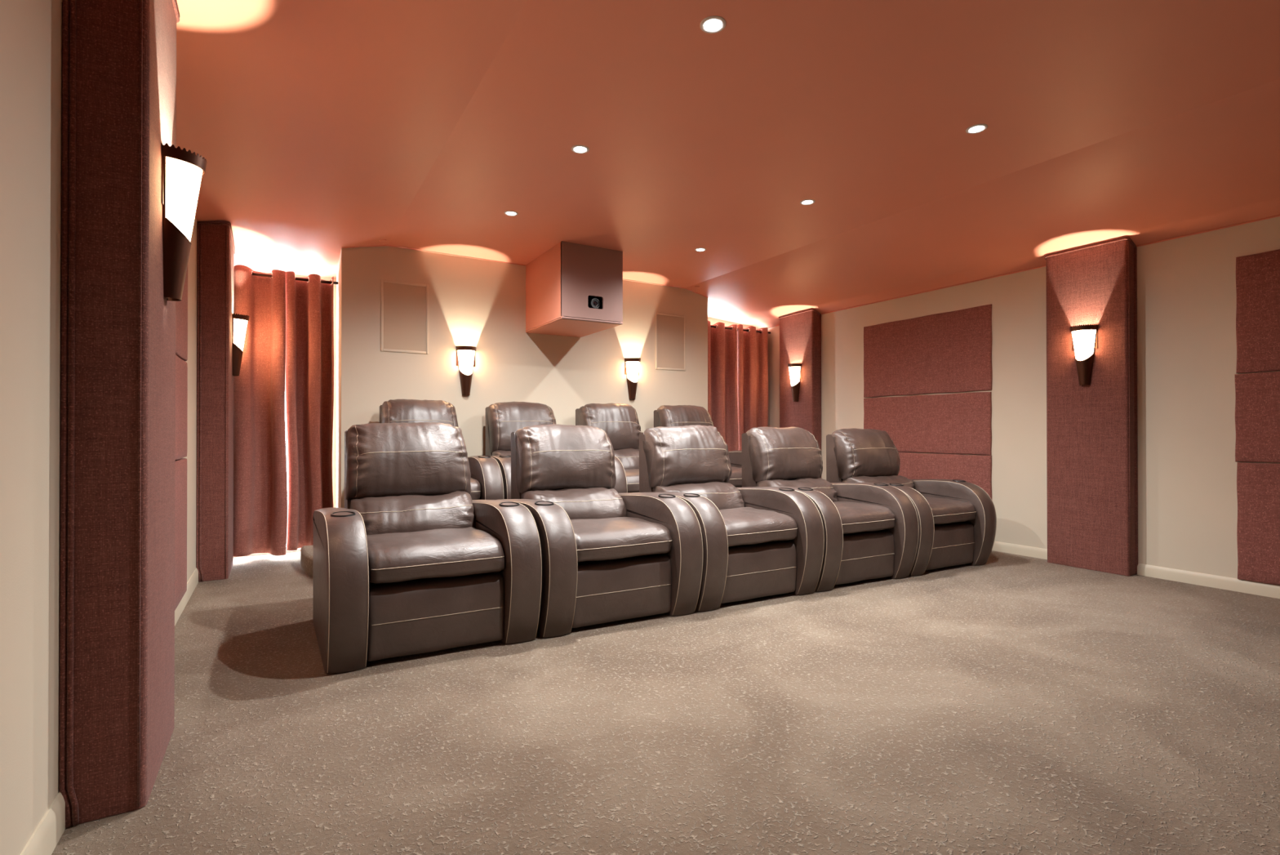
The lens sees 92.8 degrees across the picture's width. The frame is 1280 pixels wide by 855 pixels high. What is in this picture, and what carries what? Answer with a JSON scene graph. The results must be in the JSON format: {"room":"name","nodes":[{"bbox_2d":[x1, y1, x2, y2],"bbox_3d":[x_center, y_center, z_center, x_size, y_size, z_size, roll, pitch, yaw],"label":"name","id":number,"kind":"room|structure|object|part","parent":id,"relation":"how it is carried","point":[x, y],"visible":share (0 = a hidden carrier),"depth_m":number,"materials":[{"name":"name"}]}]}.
{"room":"home theater","nodes":[
{"label":"home theater","id":0,"kind":"room"},
{"bbox_2d":[0,0,196,854],"bbox_3d":[-1.435,-0.318,1.303,0.150,2.750,8.700,0,0,-31],"label":"wall","id":1,"kind":"structure","parent":0,"point":[31,30],"depth_m":1.41,"materials":[{"name":"beige paint"}]},
{"bbox_2d":[20,567,198,854],"bbox_3d":[-1.326,1.007,1.273,0.014,0.100,8.550,0,0,-31],"label":"baseboard","id":2,"kind":"structure","parent":1,"relation":"attached to","point":[43,841],"depth_m":1.53,"materials":[{"name":"beige wood"}]},
{"bbox_2d":[58,0,179,826],"bbox_3d":[-1.590,-0.209,1.896,0.190,2.533,0.568,0,0,-31],"label":"pillar","id":3,"kind":"structure","parent":1,"relation":"attached to","point":[117,343],"depth_m":1.67,"materials":[{"name":"brown fabric"}]},
{"bbox_3d":[-1.512,-0.191,1.620,0.039,2.491,0.014,0,0,-31],"label":"welt cord","id":4,"kind":"part","parent":3,"relation":"part of","materials":[{"name":"brown fabric"}]},
{"bbox_3d":[-1.590,-1.444,1.902,0.190,0.061,0.566,0,0,-31],"label":"cord","id":5,"kind":"part","parent":3,"relation":"part of","materials":[{"name":"brown fabric"}]},
{"bbox_2d":[161,142,207,301],"bbox_3d":[-1.484,-0.650,1.995,0.109,0.470,0.178,0,0,-31],"label":"wall sconce","id":6,"kind":"object","parent":3,"relation":"attached to","point":[183,171],"visible":1,"depth_m":1.94,"materials":[{"name":"white glass"}]},
{"bbox_3d":[-1.529,-0.646,1.969,0.004,0.454,0.167,0,0,-31],"label":"plate","id":7,"kind":"part","parent":6,"relation":"part of","materials":[{"name":"brown metal"}]},
{"bbox_3d":[-1.486,-0.726,1.994,0.089,0.246,0.157,0,0,-31],"label":"lamp shade","id":8,"kind":"part","parent":6,"relation":"part of","materials":[{"name":"white glass"}]},
{"bbox_2d":[174,457,186,609],"bbox_3d":[-2.308,0.563,2.961,0.034,0.778,1.354,0,0,-31],"label":"acoustic panel","id":9,"kind":"object","parent":1,"relation":"attached to","point":[180,476],"visible":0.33,"depth_m":3.32,"materials":[{"name":"fabric"}]},
{"bbox_2d":[175,355,187,459],"bbox_3d":[-2.308,-0.105,2.964,0.034,0.555,1.354,0,0,-31],"label":"acoustic panel","id":10,"kind":"object","parent":1,"relation":"attached to","point":[181,366],"visible":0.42,"depth_m":3.33,"materials":[{"name":"fabric"}]},
{"bbox_2d":[175,266,187,360],"bbox_3d":[-2.308,-0.761,2.967,0.034,0.752,1.354,0,0,-31],"label":"acoustic panel","id":11,"kind":"object","parent":1,"relation":"attached to","point":[181,307],"visible":0.14,"depth_m":3.36,"materials":[{"name":"fabric"}]},
{"bbox_2d":[195,221,235,581],"bbox_3d":[-3.130,-0.195,4.511,0.195,2.531,0.568,0,0,-31],"label":"pillar","id":12,"kind":"structure","parent":1,"relation":"attached to","point":[215,248],"depth_m":4.28,"materials":[{"name":"brown fabric"}]},
{"bbox_3d":[-3.055,-0.178,4.234,0.039,2.491,0.014,0,0,-31],"label":"welt cord","id":13,"kind":"part","parent":12,"relation":"part of","materials":[{"name":"brown fabric"}]},
{"bbox_3d":[-3.131,-1.391,4.517,0.195,0.136,0.566,0,0,-31],"label":"cord","id":14,"kind":"part","parent":12,"relation":"part of","materials":[{"name":"brown fabric"}]},
{"bbox_2d":[231,312,249,376],"bbox_3d":[-3.071,-0.629,4.694,0.109,0.465,0.178,0,0,-31],"label":"wall sconce","id":15,"kind":"object","parent":12,"relation":"attached to","point":[239,322],"visible":1,"depth_m":4.64,"materials":[{"name":"white glass"}]},
{"bbox_3d":[-3.073,-0.704,4.693,0.089,0.243,0.157,0,0,-31],"label":"lamp shade","id":16,"kind":"part","parent":15,"relation":"part of","materials":[{"name":"white glass"}]},
{"bbox_2d":[264,245,750,507],"bbox_3d":[-0.872,-0.295,6.280,5.880,2.750,0.700,0,0,-31],"label":"wall","id":17,"kind":"structure","parent":0,"point":[481,304],"depth_m":5.55,"materials":[{"name":"beige paint"}]},
{"bbox_2d":[233,547,301,556],"bbox_3d":[-3.123,-0.099,5.253,0.760,2.350,0.060,0,0,-31],"label":"window","id":18,"kind":"structure","parent":17,"relation":"in","point":[298,548],"depth_m":5.19,"materials":[{"name":"white"}]},
{"bbox_2d":[252,272,337,284],"bbox_3d":[-3.005,-1.245,5.025,0.926,0.024,0.024,0,0,-31],"label":"curtain rod","id":19,"kind":"object","parent":17,"relation":"attached to","point":[253,273],"visible":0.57,"depth_m":5.10,"materials":[{"name":"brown metal"}]},
{"bbox_2d":[233,264,287,556],"bbox_3d":[-3.154,-0.126,4.916,0.541,2.336,0.155,0,0,-31],"label":"curtain","id":20,"kind":"object","parent":19,"relation":"hanging from","point":[260,451],"visible":0.69,"depth_m":4.98,"materials":[{"name":"fabric"}]},
{"bbox_2d":[284,271,333,550],"bbox_3d":[-2.794,-0.130,5.152,0.380,2.326,0.166,0,0,-31],"label":"curtain","id":21,"kind":"object","parent":19,"relation":"hanging from","point":[309,304],"visible":0.92,"depth_m":5.15,"materials":[{"name":"fabric"}]},
{"bbox_2d":[380,279,428,353],"bbox_3d":[-2.007,-0.939,5.202,0.382,0.601,0.009,0,0,-31],"label":"wall speaker","id":22,"kind":"object","parent":17,"relation":"attached to","point":[404,306],"visible":1,"depth_m":5.20,"materials":[{"name":"beige fabric"}]},
{"bbox_2d":[455,345,475,395],"bbox_3d":[-1.534,-0.506,5.420,0.178,0.435,0.109,0,0,-31],"label":"wall sconce","id":23,"kind":"object","parent":17,"relation":"attached to","point":[465,355],"visible":1,"depth_m":5.41,"materials":[{"name":"white glass"}]},
{"bbox_3d":[-1.561,-0.502,5.465,0.167,0.419,0.004,0,0,-31],"label":"plate","id":24,"kind":"part","parent":23,"relation":"part of","materials":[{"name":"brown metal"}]},
{"bbox_3d":[-1.536,-0.575,5.423,0.156,0.225,0.089,0,0,-31],"label":"lamp shade","id":25,"kind":"part","parent":23,"relation":"part of","materials":[{"name":"white glass"}]},
{"bbox_2d":[341,244,708,297],"bbox_3d":[-0.832,-1.493,5.898,3.705,0.081,0.010,0,0,-31],"label":"trim","id":26,"kind":"structure","parent":17,"relation":"attached to","point":[380,245],"depth_m":5.45,"materials":[{"name":"paint"}]},
{"bbox_2d":[525,240,622,337],"bbox_3d":[-0.616,-1.214,5.532,0.579,0.637,0.856,0,0,-31],"label":"housing","id":27,"kind":"object","parent":17,"relation":"attached to","point":[560,282],"visible":1,"depth_m":5.23,"materials":[{"name":"paint paint"}]},
{"bbox_3d":[-0.864,-0.912,5.391,0.010,0.010,0.840,0,0,-31],"label":"edge cord","id":28,"kind":"part","parent":27,"relation":"part of","materials":[{"name":"fabric"}]},
{"bbox_2d":[563,297,602,319],"bbox_3d":[-0.521,-1.035,5.472,0.340,0.240,0.555,0,0,-31],"label":"projector","id":29,"kind":"object","parent":27,"relation":"in","point":[594,303],"visible":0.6,"depth_m":5.24,"materials":[{"name":"black plastic"}]},
{"bbox_2d":[624,357,640,399],"bbox_3d":[-0.058,-0.504,6.292,0.178,0.425,0.109,0,0,-31],"label":"wall sconce","id":30,"kind":"object","parent":17,"relation":"attached to","point":[631,365],"visible":1,"depth_m":6.28,"materials":[{"name":"white glass"}]},
{"bbox_3d":[-0.084,-0.500,6.337,0.167,0.409,0.004,0,0,-31],"label":"plate","id":31,"kind":"part","parent":30,"relation":"part of","materials":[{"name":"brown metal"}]},
{"bbox_3d":[-0.059,-0.571,6.294,0.156,0.219,0.088,0,0,-31],"label":"lamp shade","id":32,"kind":"part","parent":30,"relation":"part of","materials":[{"name":"white glass"}]},
{"bbox_2d":[655,311,685,370],"bbox_3d":[0.330,-0.922,6.581,0.380,0.604,0.009,0,0,-31],"label":"wall speaker","id":33,"kind":"object","parent":17,"relation":"attached to","point":[670,329],"visible":1,"depth_m":6.58,"materials":[{"name":"beige fabric"}]},
{"bbox_2d":[710,324,770,333],"bbox_3d":[1.121,-1.210,7.460,1.251,0.024,0.024,0,0,-31],"label":"curtain rod","id":34,"kind":"object","parent":17,"relation":"attached to","point":[726,327],"visible":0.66,"depth_m":7.54,"materials":[{"name":"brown metal"}]},
{"bbox_2d":[707,320,738,451],"bbox_3d":[0.877,-0.109,7.313,0.665,2.310,0.177,0,0,-31],"label":"curtain","id":35,"kind":"object","parent":34,"relation":"hanging from","point":[722,406],"visible":0.37,"depth_m":7.36,"materials":[{"name":"fabric"}]},
{"bbox_2d":[737,324,768,450],"bbox_3d":[1.387,-0.107,7.619,0.642,2.310,0.167,0,0,-31],"label":"curtain","id":36,"kind":"object","parent":34,"relation":"hanging from","point":[752,345],"visible":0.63,"depth_m":7.60,"materials":[{"name":"fabric"}]},
{"bbox_2d":[51,550,1279,854],"bbox_3d":[1.200,1.123,2.763,6.280,0.120,8.950,0,0,-31],"label":"floor","id":37,"kind":"structure","parent":0,"point":[1009,704],"depth_m":2.13,"materials":[{"name":"beige carpet"}]},
{"bbox_2d":[300,545,313,577],"bbox_3d":[-0.247,1.006,5.423,4.810,0.140,1.400,0,0,-31],"label":"platform","id":38,"kind":"object","parent":37,"relation":"on","point":[306,551],"visible":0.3,"depth_m":4.51,"materials":[{"name":"beige carpet"}]},
{"bbox_2d":[379,399,503,499],"bbox_3d":[-1.629,0.349,4.705,0.852,1.168,1.058,0,0,-31],"label":"recliner","id":39,"kind":"object","parent":38,"relation":"on","point":[486,479],"visible":0.19,"depth_m":4.83,"materials":[{"name":"brown leather"}]},
{"bbox_2d":[470,477,480,499],"bbox_3d":[-1.567,0.462,4.606,0.559,0.185,0.691,0,0,-31],"label":"seat cushion","id":40,"kind":"object","parent":39,"relation":"on","point":[475,482],"depth_m":4.45,"materials":[{"name":"brown leather"}]},
{"bbox_3d":[-1.318,0.575,4.869,0.150,0.713,1.016,0,0,-31],"label":"armrest","id":41,"kind":"part","parent":39,"relation":"part of","materials":[{"name":"brown leather"}]},
{"bbox_2d":[485,401,556,498],"bbox_3d":[-0.867,0.350,5.125,0.852,1.169,1.058,0,0,-31],"label":"recliner","id":42,"kind":"object","parent":38,"relation":"on","point":[502,419],"visible":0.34,"depth_m":5.27,"materials":[{"name":"brown leather"}]},
{"bbox_3d":[-1.177,0.576,4.959,0.150,0.713,1.017,0,0,-31],"label":"armrest","id":43,"kind":"part","parent":42,"relation":"part of","materials":[{"name":"brown leather"}]},
{"bbox_2d":[492,449,511,455],"bbox_3d":[-0.963,0.327,5.285,0.574,0.269,0.334,0,0,-31],"label":"cushion","id":44,"kind":"object","parent":42,"relation":"on","point":[495,452],"depth_m":5.19,"materials":[{"name":"brown leather"}]},
{"bbox_2d":[575,403,641,493],"bbox_3d":[-0.111,0.349,5.542,0.852,1.175,1.058,0,0,-31],"label":"recliner","id":45,"kind":"object","parent":38,"relation":"on","point":[620,422],"visible":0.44,"depth_m":5.71,"materials":[{"name":"brown leather"}]},
{"bbox_3d":[-0.421,0.577,5.376,0.150,0.713,1.016,0,0,-31],"label":"armrest","id":46,"kind":"part","parent":45,"relation":"part of","materials":[{"name":"brown leather"}]},
{"bbox_2d":[613,448,639,469],"bbox_3d":[-0.206,0.328,5.704,0.572,0.269,0.351,0,0,-31],"label":"cushion","id":47,"kind":"object","parent":45,"relation":"on","point":[628,457],"depth_m":5.62,"materials":[{"name":"brown leather"}]},
{"bbox_2d":[624,468,639,492],"bbox_3d":[-0.050,0.466,5.440,0.558,0.186,0.688,0,0,-31],"label":"seat cushion","id":48,"kind":"object","parent":45,"relation":"on","point":[631,475],"depth_m":5.08,"materials":[{"name":"brown leather"}]},
{"bbox_2d":[653,404,742,487],"bbox_3d":[0.647,0.352,5.955,0.852,1.173,1.058,0,0,-31],"label":"recliner","id":49,"kind":"object","parent":38,"relation":"on","point":[666,415],"visible":0.23,"depth_m":6.12,"materials":[{"name":"brown leather"}]},
{"bbox_2d":[728,466,742,486],"bbox_3d":[0.709,0.467,5.852,0.557,0.188,0.687,0,0,-31],"label":"seat cushion","id":50,"kind":"object","parent":49,"relation":"on","point":[735,479],"depth_m":5.59,"materials":[{"name":"brown leather"}]},
{"bbox_3d":[0.958,0.580,6.118,0.150,0.713,1.016,0,0,-31],"label":"armrest","id":51,"kind":"part","parent":49,"relation":"part of","materials":[{"name":"brown leather"}]},
{"bbox_2d":[312,422,542,674],"bbox_3d":[-1.149,0.516,3.192,0.942,1.099,1.058,0,0,-31],"label":"recliner","id":52,"kind":"object","parent":37,"relation":"on","point":[411,563],"visible":1,"depth_m":2.93,"materials":[{"name":"brown leather"}]},
{"bbox_3d":[-1.491,0.728,3.008,0.166,0.670,1.015,0,0,-31],"label":"armrest","id":53,"kind":"part","parent":52,"relation":"part of","materials":[{"name":"brown leather"}]},
{"bbox_3d":[-1.187,0.883,3.254,0.592,0.366,0.822,0,0,-31],"label":"frame","id":54,"kind":"part","parent":52,"relation":"part of","materials":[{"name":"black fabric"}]},
{"bbox_2d":[350,490,475,534],"bbox_3d":[-1.241,0.490,3.354,0.636,0.262,0.340,0,0,-31],"label":"cushion","id":55,"kind":"object","parent":52,"relation":"on","point":[382,512],"depth_m":3.27,"materials":[{"name":"brown leather"}]},
{"bbox_3d":[-0.956,0.879,2.875,0.617,0.334,0.114,0,0,-28],"label":"footrest panel","id":56,"kind":"part","parent":52,"relation":"part of","materials":[{"name":"brown leather"}]},
{"bbox_2d":[366,526,505,583],"bbox_3d":[-1.086,0.625,3.091,0.621,0.174,0.699,0,0,-31],"label":"seat cushion","id":57,"kind":"object","parent":52,"relation":"on","point":[398,554],"depth_m":2.87,"materials":[{"name":"brown leather"}]},
{"bbox_3d":[-0.806,0.730,3.376,0.166,0.670,1.017,0,0,-31],"label":"armrest","id":58,"kind":"part","parent":52,"relation":"part of","materials":[{"name":"brown leather"}]},
{"bbox_2d":[498,424,702,637],"bbox_3d":[-0.304,0.522,3.646,0.922,1.090,1.058,0,0,-31],"label":"recliner","id":59,"kind":"object","parent":37,"relation":"on","point":[608,555],"visible":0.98,"depth_m":3.40,"materials":[{"name":"brown leather"}]},
{"bbox_3d":[-0.639,0.733,3.464,0.162,0.664,1.017,0,0,-31],"label":"armrest","id":60,"kind":"part","parent":59,"relation":"part of","materials":[{"name":"brown leather"}]},
{"bbox_2d":[520,487,626,519],"bbox_3d":[-0.400,0.501,3.804,0.616,0.243,0.340,0,0,-31],"label":"cushion","id":61,"kind":"object","parent":59,"relation":"on","point":[579,503],"depth_m":3.73,"materials":[{"name":"brown leather"}]},
{"bbox_3d":[-0.342,0.886,3.707,0.580,0.363,0.822,0,0,-31],"label":"frame","id":62,"kind":"part","parent":59,"relation":"part of","materials":[{"name":"brown leather"}]},
{"bbox_2d":[569,516,671,561],"bbox_3d":[-0.242,0.626,3.544,0.601,0.171,0.689,0,0,-31],"label":"seat cushion","id":63,"kind":"object","parent":59,"relation":"on","point":[595,539],"depth_m":3.32,"materials":[{"name":"brown leather"}]},
{"bbox_3d":[-0.111,0.882,3.327,0.604,0.329,0.115,0,0,-28],"label":"footrest panel","id":64,"kind":"part","parent":59,"relation":"part of","materials":[{"name":"brown leather"}]},
{"bbox_3d":[0.032,0.734,3.824,0.162,0.664,1.016,0,0,-31],"label":"armrest","id":65,"kind":"part","parent":59,"relation":"part of","materials":[{"name":"brown leather"}]},
{"bbox_2d":[631,424,824,611],"bbox_3d":[0.516,0.524,4.084,0.907,1.090,1.058,0,0,-31],"label":"recliner","id":66,"kind":"object","parent":37,"relation":"on","point":[758,541],"visible":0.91,"depth_m":3.84,"materials":[{"name":"brown leather"}]},
{"bbox_3d":[0.186,0.736,3.906,0.159,0.660,1.017,0,0,-31],"label":"armrest","id":67,"kind":"part","parent":66,"relation":"part of","materials":[{"name":"brown leather"}]},
{"bbox_2d":[652,481,744,509],"bbox_3d":[0.420,0.504,4.246,0.614,0.244,0.336,0,0,-31],"label":"cushion","id":68,"kind":"object","parent":66,"relation":"on","point":[724,495],"depth_m":4.18,"materials":[{"name":"brown leather"}]},
{"bbox_2d":[719,506,797,546],"bbox_3d":[0.580,0.633,3.981,0.596,0.175,0.691,0,0,-31],"label":"seat cushion","id":69,"kind":"object","parent":66,"relation":"on","point":[744,526],"depth_m":3.76,"materials":[{"name":"brown leather"}]},
{"bbox_3d":[0.710,0.885,3.766,0.595,0.328,0.115,0,0,-28],"label":"footrest panel","id":70,"kind":"part","parent":66,"relation":"part of","materials":[{"name":"brown leather"}]},
{"bbox_3d":[0.847,0.738,4.260,0.159,0.661,1.016,0,0,-31],"label":"armrest","id":71,"kind":"part","parent":66,"relation":"part of","materials":[{"name":"brown leather"}]},
{"bbox_2d":[741,426,919,591],"bbox_3d":[1.319,0.532,4.513,0.890,1.079,1.059,0,0,-31],"label":"recliner","id":72,"kind":"object","parent":37,"relation":"on","point":[871,530],"visible":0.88,"depth_m":4.28,"materials":[{"name":"brown leather"}]},
{"bbox_2d":[755,477,837,502],"bbox_3d":[1.222,0.511,4.674,0.605,0.245,0.343,0,0,-31],"label":"cushion","id":73,"kind":"object","parent":72,"relation":"on","point":[819,484],"depth_m":4.63,"materials":[{"name":"brown leather"}]},
{"bbox_3d":[0.994,0.741,4.339,0.156,0.656,1.016,0,0,-31],"label":"armrest","id":74,"kind":"part","parent":72,"relation":"part of","materials":[{"name":"brown leather"}]},
{"bbox_2d":[833,501,895,533],"bbox_3d":[1.380,0.640,4.413,0.582,0.174,0.684,0,0,-31],"label":"seat cushion","id":75,"kind":"object","parent":72,"relation":"on","point":[855,517],"depth_m":4.19,"materials":[{"name":"brown leather"}]},
{"bbox_3d":[1.512,0.888,4.194,0.584,0.326,0.116,0,0,-28],"label":"footrest panel","id":76,"kind":"part","parent":72,"relation":"part of","materials":[{"name":"brown leather"}]},
{"bbox_3d":[1.643,0.742,4.685,0.156,0.656,1.017,0,0,-31],"label":"armrest","id":77,"kind":"part","parent":72,"relation":"part of","materials":[{"name":"brown leather"}]},
{"bbox_2d":[826,427,996,576],"bbox_3d":[2.113,0.539,4.936,0.892,1.068,1.059,0,0,-31],"label":"recliner","id":78,"kind":"object","parent":37,"relation":"on","point":[957,517],"visible":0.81,"depth_m":4.72,"materials":[{"name":"brown leather"}]},
{"bbox_2d":[842,475,914,488],"bbox_3d":[2.017,0.519,5.100,0.602,0.242,0.336,0,0,-31],"label":"cushion","id":79,"kind":"object","parent":78,"relation":"on","point":[900,479],"depth_m":5.05,"materials":[{"name":"brown leather"}]},
{"bbox_3d":[1.788,0.747,4.761,0.157,0.647,1.018,0,0,-31],"label":"armrest","id":80,"kind":"part","parent":78,"relation":"part of","materials":[{"name":"brown leather"}]},
{"bbox_2d":[924,496,976,524],"bbox_3d":[2.174,0.647,4.833,0.585,0.172,0.689,0,0,-31],"label":"seat cushion","id":81,"kind":"object","parent":78,"relation":"on","point":[944,509],"depth_m":4.61,"materials":[{"name":"brown leather"}]},
{"bbox_3d":[2.306,0.893,4.616,0.586,0.321,0.115,0,0,-28],"label":"footrest panel","id":82,"kind":"part","parent":78,"relation":"part of","materials":[{"name":"brown leather"}]},
{"bbox_3d":[2.438,0.748,5.108,0.157,0.647,1.016,0,0,-31],"label":"armrest","id":83,"kind":"part","parent":78,"relation":"part of","materials":[{"name":"brown leather"}]},
{"bbox_2d":[176,0,1279,329],"bbox_3d":[1.196,-1.406,2.780,5.880,0.282,8.560,0,0,-31],"label":"ceiling","id":84,"kind":"structure","parent":0,"point":[321,127],"depth_m":3.13,"materials":[{"name":"paint paint"}]},
{"bbox_2d":[378,239,386,242],"bbox_3d":[-2.094,-1.519,4.961,0.060,0.018,0.060,0,0,-8],"label":"ceiling sensor","id":85,"kind":"object","parent":84,"relation":"attached to","point":[380,240],"visible":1,"depth_m":4.95,"materials":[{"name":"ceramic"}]},
{"bbox_2d":[503,210,518,216],"bbox_3d":[-0.926,-1.536,4.379,0.100,0.005,0.100,0,0,-31],"label":"recessed light","id":86,"kind":"object","parent":84,"relation":"in","point":[512,213],"visible":1,"depth_m":4.37,"materials":[{"name":"white"}]},
{"bbox_2d":[571,145,589,153],"bbox_3d":[-0.332,-1.541,3.382,0.100,0.005,0.100,0,0,-31],"label":"recessed light","id":87,"kind":"object","parent":84,"relation":"in","point":[575,148],"visible":1,"depth_m":3.38,"materials":[{"name":"white"}]},
{"bbox_2d":[694,248,706,251],"bbox_3d":[0.521,-1.532,5.262,0.100,0.005,0.100,0,0,-31],"label":"recessed light","id":88,"kind":"object","parent":84,"relation":"in","point":[695,249],"visible":1,"depth_m":5.25,"materials":[{"name":"white"}]},
{"bbox_2d":[699,15,725,33],"bbox_3d":[0.281,-1.546,2.345,0.100,0.005,0.100,0,0,-31],"label":"recessed light","id":89,"kind":"object","parent":84,"relation":"in","point":[710,24],"visible":1,"depth_m":2.34,"materials":[{"name":"white"}]},
{"bbox_2d":[800,199,814,204],"bbox_3d":[1.145,-1.538,4.167,0.100,0.005,0.100,0,0,-31],"label":"recessed light","id":90,"kind":"object","parent":84,"relation":"in","point":[807,202],"visible":1,"depth_m":4.16,"materials":[{"name":"white"}]},
{"bbox_2d":[965,124,987,133],"bbox_3d":[1.742,-1.543,3.155,0.100,0.005,0.100,0,0,-31],"label":"recessed light","id":91,"kind":"object","parent":84,"relation":"in","point":[977,128],"visible":1,"depth_m":3.15,"materials":[{"name":"white"}]},
{"bbox_2d":[768,216,1279,578],"bbox_3d":[3.758,-0.305,4.367,0.150,2.750,8.700,0,0,-31],"label":"wall","id":92,"kind":"structure","parent":0,"point":[1187,296],"depth_m":4.37,"materials":[{"name":"beige paint"}]},
{"bbox_2d":[778,307,821,477],"bbox_3d":[1.892,-0.143,7.245,0.141,2.450,0.572,0,0,-31],"label":"pillar","id":93,"kind":"structure","parent":92,"relation":"attached to","point":[800,332],"depth_m":7.10,"materials":[{"name":"brown fabric"}]},
{"bbox_2d":[787,363,801,401],"bbox_3d":[1.800,-0.529,7.175,0.109,0.445,0.178,0,0,-31],"label":"wall sconce","id":94,"kind":"object","parent":93,"relation":"attached to","point":[795,369],"visible":1,"depth_m":7.15,"materials":[{"name":"white glass"}]},
{"bbox_3d":[1.802,-0.600,7.177,0.089,0.231,0.157,0,0,-31],"label":"lamp shade","id":95,"kind":"part","parent":94,"relation":"part of","materials":[{"name":"white glass"}]},
{"bbox_3d":[1.892,-1.318,7.251,0.141,0.096,0.571,0,0,-31],"label":"cord","id":96,"kind":"part","parent":93,"relation":"part of","materials":[{"name":"brown fabric"}]},
{"bbox_3d":[2.081,-0.114,7.032,0.027,2.386,0.013,0,0,-31],"label":"welt cord","id":97,"kind":"part","parent":93,"relation":"part of","materials":[{"name":"brown fabric"}]},
{"bbox_2d":[863,391,991,454],"bbox_3d":[2.735,-0.035,5.928,0.020,0.561,1.354,0,0,-31],"label":"acoustic panel","id":98,"kind":"object","parent":92,"relation":"attached to","point":[961,423],"visible":0.91,"depth_m":5.78,"materials":[{"name":"fabric"}]},
{"bbox_2d":[863,303,992,397],"bbox_3d":[2.736,-0.701,5.929,0.020,0.758,1.359,0,0,-31],"label":"acoustic panel","id":99,"kind":"object","parent":92,"relation":"attached to","point":[948,352],"visible":1,"depth_m":5.83,"materials":[{"name":"fabric"}]},
{"bbox_2d":[897,452,991,498],"bbox_3d":[2.736,0.621,5.925,0.020,0.748,1.354,0,0,-31],"label":"acoustic panel","id":100,"kind":"object","parent":92,"relation":"attached to","point":[976,469],"visible":0.26,"depth_m":5.67,"materials":[{"name":"fabric"}]},
{"bbox_2d":[775,214,1279,326],"bbox_3d":[3.792,-1.307,4.160,0.010,0.038,8.200,0,0,-31],"label":"trim","id":101,"kind":"structure","parent":92,"relation":"attached to","point":[1278,215],"depth_m":5.05,"materials":[{"name":"paint"}]},
{"bbox_2d":[1044,235,1137,575],"bbox_3d":[3.423,-0.156,4.651,0.141,2.450,0.567,0,0,-31],"label":"pillar","id":102,"kind":"structure","parent":92,"relation":"attached to","point":[1092,439],"depth_m":4.56,"materials":[{"name":"brown fabric"}]},
{"bbox_2d":[1070,324,1098,385],"bbox_3d":[3.325,-0.545,4.591,0.109,0.445,0.178,0,0,-31],"label":"wall sconce","id":103,"kind":"object","parent":102,"relation":"attached to","point":[1085,337],"visible":1,"depth_m":4.57,"materials":[{"name":"white glass"}]},
{"bbox_3d":[3.327,-0.616,4.593,0.089,0.231,0.157,0,0,-31],"label":"lamp shade","id":104,"kind":"part","parent":103,"relation":"part of","materials":[{"name":"white glass"}]},
{"bbox_3d":[3.370,-0.541,4.618,0.004,0.429,0.167,0,0,-31],"label":"plate","id":105,"kind":"part","parent":103,"relation":"part of","materials":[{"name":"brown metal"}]},
{"bbox_3d":[3.423,-1.337,4.657,0.141,0.084,0.566,0,0,-31],"label":"cord","id":106,"kind":"part","parent":102,"relation":"part of","materials":[{"name":"brown fabric"}]},
{"bbox_3d":[3.611,-0.127,4.439,0.027,2.386,0.013,0,0,-31],"label":"welt cord","id":107,"kind":"part","parent":102,"relation":"part of","materials":[{"name":"brown fabric"}]},
{"bbox_2d":[991,541,1279,598],"bbox_3d":[3.726,1.028,4.255,0.014,0.082,8.550,0,0,-31],"label":"baseboard","id":108,"kind":"structure","parent":92,"relation":"attached to","point":[1271,590],"depth_m":4.18,"materials":[{"name":"beige wood"}]},
{"bbox_2d":[1234,371,1279,462],"bbox_3d":[4.229,-0.066,3.397,0.020,0.574,1.356,0,0,-31],"label":"acoustic panel","id":109,"kind":"object","parent":92,"relation":"attached to","point":[1257,394],"visible":1,"depth_m":3.88,"materials":[{"name":"fabric"}]},
{"bbox_2d":[1235,248,1279,373],"bbox_3d":[4.230,-0.735,3.397,0.020,0.760,1.348,0,0,-31],"label":"acoustic panel","id":110,"kind":"object","parent":92,"relation":"attached to","point":[1257,275],"visible":1,"depth_m":3.88,"materials":[{"name":"fabric"}]},
{"bbox_2d":[1236,462,1279,585],"bbox_3d":[4.231,0.602,3.391,0.020,0.762,1.349,0,0,-31],"label":"acoustic panel","id":111,"kind":"object","parent":92,"relation":"attached to","point":[1258,484],"visible":1,"depth_m":3.88,"materials":[{"name":"fabric"}]}
]}

